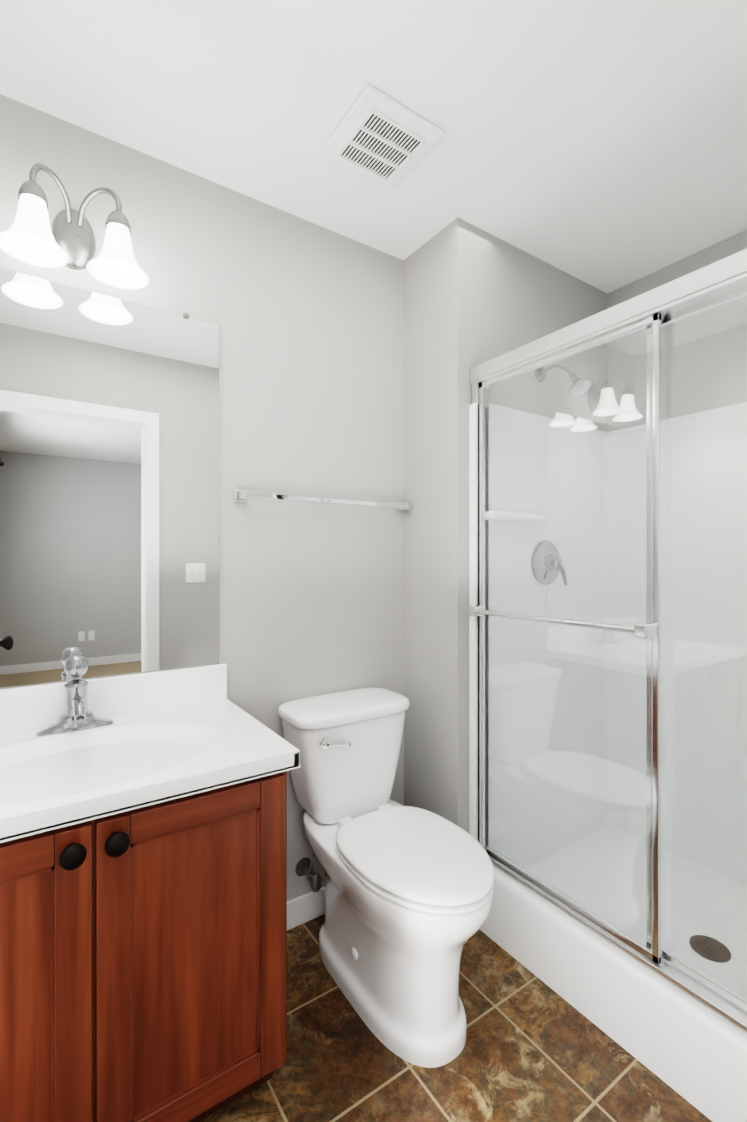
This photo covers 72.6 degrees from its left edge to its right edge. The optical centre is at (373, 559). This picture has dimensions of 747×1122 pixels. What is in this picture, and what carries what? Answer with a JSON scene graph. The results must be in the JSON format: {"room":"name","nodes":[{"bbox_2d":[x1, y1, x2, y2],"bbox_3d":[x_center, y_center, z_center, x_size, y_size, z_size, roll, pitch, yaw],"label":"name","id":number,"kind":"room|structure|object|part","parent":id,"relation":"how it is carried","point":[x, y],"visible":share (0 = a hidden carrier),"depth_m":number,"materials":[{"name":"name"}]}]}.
{"room":"bathroom","nodes":[
{"label":"bathroom","id":0,"kind":"room"},
{"bbox_2d":[0,94,403,900],"bbox_3d":[-0.550,0.037,1.632,1.534,2.440,0.120,0,0,-34],"label":"wall","id":1,"kind":"structure","parent":0,"point":[306,316],"depth_m":1.72,"materials":[{"name":"grey paint"}]},
{"bbox_2d":[0,163,148,288],"bbox_3d":[-0.756,-0.856,1.295,0.328,0.232,0.206,0,0,-34],"label":"sconce","id":2,"kind":"object","parent":1,"relation":"attached to","point":[30,236],"visible":1,"depth_m":1.29,"materials":[{"name":"white"}]},
{"bbox_3d":[-0.815,-0.800,1.218,0.144,0.121,0.144,0,0,-34],"label":"lamp shade","id":3,"kind":"part","parent":2,"relation":"part of","materials":[{"name":"white glass"}]},
{"bbox_3d":[-0.663,-0.800,1.321,0.144,0.121,0.144,0,0,-34],"label":"lamp shade","id":4,"kind":"part","parent":2,"relation":"part of","materials":[{"name":"white glass"}]},
{"bbox_2d":[0,268,218,687],"bbox_3d":[-0.816,-0.210,1.373,0.796,1.072,0.010,0,0,-34],"label":"mirror","id":5,"kind":"object","parent":1,"relation":"attached to","point":[109,485],"visible":1,"depth_m":1.42,"materials":[{"name":"silver mirror"}]},
{"bbox_2d":[287,886,324,929],"bbox_3d":[-0.180,1.209,1.800,0.734,0.095,0.017,0,0,-34],"label":"baseboard","id":6,"kind":"structure","parent":1,"relation":"attached to","point":[305,908],"depth_m":1.74,"materials":[{"name":"white wood"}]},
{"bbox_2d":[234,489,410,512],"bbox_3d":[-0.146,-0.205,1.793,0.684,0.044,0.061,0,0,-34],"label":"towel rail","id":7,"kind":"object","parent":1,"relation":"attached to","point":[242,495],"visible":1,"depth_m":1.72,"materials":[{"name":"silver metal"}]},
{"bbox_2d":[0,0,746,293],"bbox_3d":[1.644,-1.232,-0.136,3.440,0.100,5.502,0,0,-34],"label":"ceiling","id":8,"kind":"structure","parent":0,"point":[601,145],"depth_m":1.31,"materials":[{"name":"paint"}]},
{"bbox_2d":[320,84,443,189],"bbox_3d":[0.020,-1.170,1.434,0.256,0.026,0.256,0,0,-34],"label":"ceiling vent","id":9,"kind":"object","parent":8,"relation":"in","point":[377,136],"visible":1,"depth_m":1.41,"materials":[{"name":"white plastic"}]},
{"bbox_2d":[200,914,711,1121],"bbox_3d":[0.378,1.307,1.172,2.558,0.100,1.682,0,0,-34],"label":"floor","id":10,"kind":"structure","parent":0,"point":[536,1049],"depth_m":1.26,"materials":[{"name":"tile"}]},
{"bbox_2d":[0,655,299,1121],"bbox_3d":[-0.647,0.752,1.143,0.819,1.010,0.579,0,0,-34],"label":"bathroom vanity","id":11,"kind":"object","parent":10,"relation":"on","point":[143,897],"visible":1,"depth_m":1.03,"materials":[{"name":"brown wood"}]},
{"bbox_2d":[36,655,113,735],"bbox_3d":[-0.738,0.342,1.268,0.172,0.190,0.167,0,0,-34],"label":"faucet","id":12,"kind":"object","parent":11,"relation":"on","point":[77,720],"depth_m":1.29,"materials":[{"name":"silver metal"}]},
{"bbox_3d":[-0.503,0.521,0.918,0.113,0.043,0.045,0,0,-34],"label":"knob","id":13,"kind":"part","parent":11,"relation":"part of","materials":[{"name":"black metal"}]},
{"bbox_2d":[278,687,493,1067],"bbox_3d":[0.043,0.863,1.509,0.435,0.788,0.744,0,0,-34],"label":"toilet","id":14,"kind":"object","parent":10,"relation":"on","point":[408,895],"visible":0.98,"depth_m":1.40,"materials":[{"name":"white ceramic"}]},
{"bbox_3d":[-0.118,0.559,1.555,0.093,0.037,0.040,0,0,-34],"label":"lever","id":15,"kind":"part","parent":14,"relation":"part of","materials":[{"name":"silver metal"}]},
{"bbox_3d":[-0.096,0.673,1.716,0.408,0.316,0.216,0,0,-34],"label":"tank","id":16,"kind":"part","parent":14,"relation":"part of","materials":[{"name":"white ceramic"}]},
{"bbox_3d":[-0.095,0.492,1.714,0.436,0.046,0.248,0,0,-34],"label":"tank lid","id":17,"kind":"part","parent":14,"relation":"part of","materials":[{"name":"white ceramic"}]},
{"bbox_3d":[0.053,1.044,1.495,0.356,0.425,0.702,0,0,-34],"label":"bowl","id":18,"kind":"part","parent":14,"relation":"part of","materials":[{"name":"white ceramic"}]},
{"bbox_3d":[0.117,0.807,1.400,0.364,0.046,0.486,0,0,-34],"label":"seat","id":19,"kind":"part","parent":14,"relation":"part of","materials":[{"name":"white plastic"}]},
{"bbox_2d":[468,248,746,1121],"bbox_3d":[1.025,0.250,1.494,0.894,2.013,1.266,0,0,-34],"label":"shower","id":20,"kind":"object","parent":10,"relation":"on","point":[607,610],"visible":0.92,"depth_m":1.75,"materials":[{"name":"clear glass"}]},
{"bbox_3d":[0.522,0.180,1.504,0.071,1.655,0.610,0,0,-34],"label":"panel frame","id":21,"kind":"part","parent":20,"relation":"part of","materials":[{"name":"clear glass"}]},
{"bbox_3d":[0.543,0.195,1.518,0.005,1.609,0.594,0,0,-34],"label":"panel glass","id":22,"kind":"part","parent":20,"relation":"part of","materials":[{"name":"clear glass"}]},
{"bbox_3d":[0.888,0.181,1.063,0.020,1.655,0.626,0,0,-34],"label":"panel frame","id":23,"kind":"part","parent":20,"relation":"part of","materials":[{"name":"clear glass"}]},
{"bbox_3d":[0.888,0.196,1.063,0.005,1.609,0.610,0,0,-34],"label":"panel glass","id":24,"kind":"part","parent":20,"relation":"part of","materials":[{"name":"clear glass"}]},
{"bbox_2d":[404,217,606,832],"bbox_3d":[0.596,0.036,2.220,1.024,2.440,0.426,0,0,-34],"label":"wall","id":25,"kind":"structure","parent":0,"point":[474,296],"depth_m":1.87,"materials":[{"name":"grey paint"}]},
{"bbox_2d":[607,230,746,431],"bbox_3d":[1.441,0.037,1.774,0.120,2.440,1.256,0,0,-34],"label":"wall","id":26,"kind":"structure","parent":0,"point":[727,247],"depth_m":1.99,"materials":[{"name":"grey paint"}]}
]}

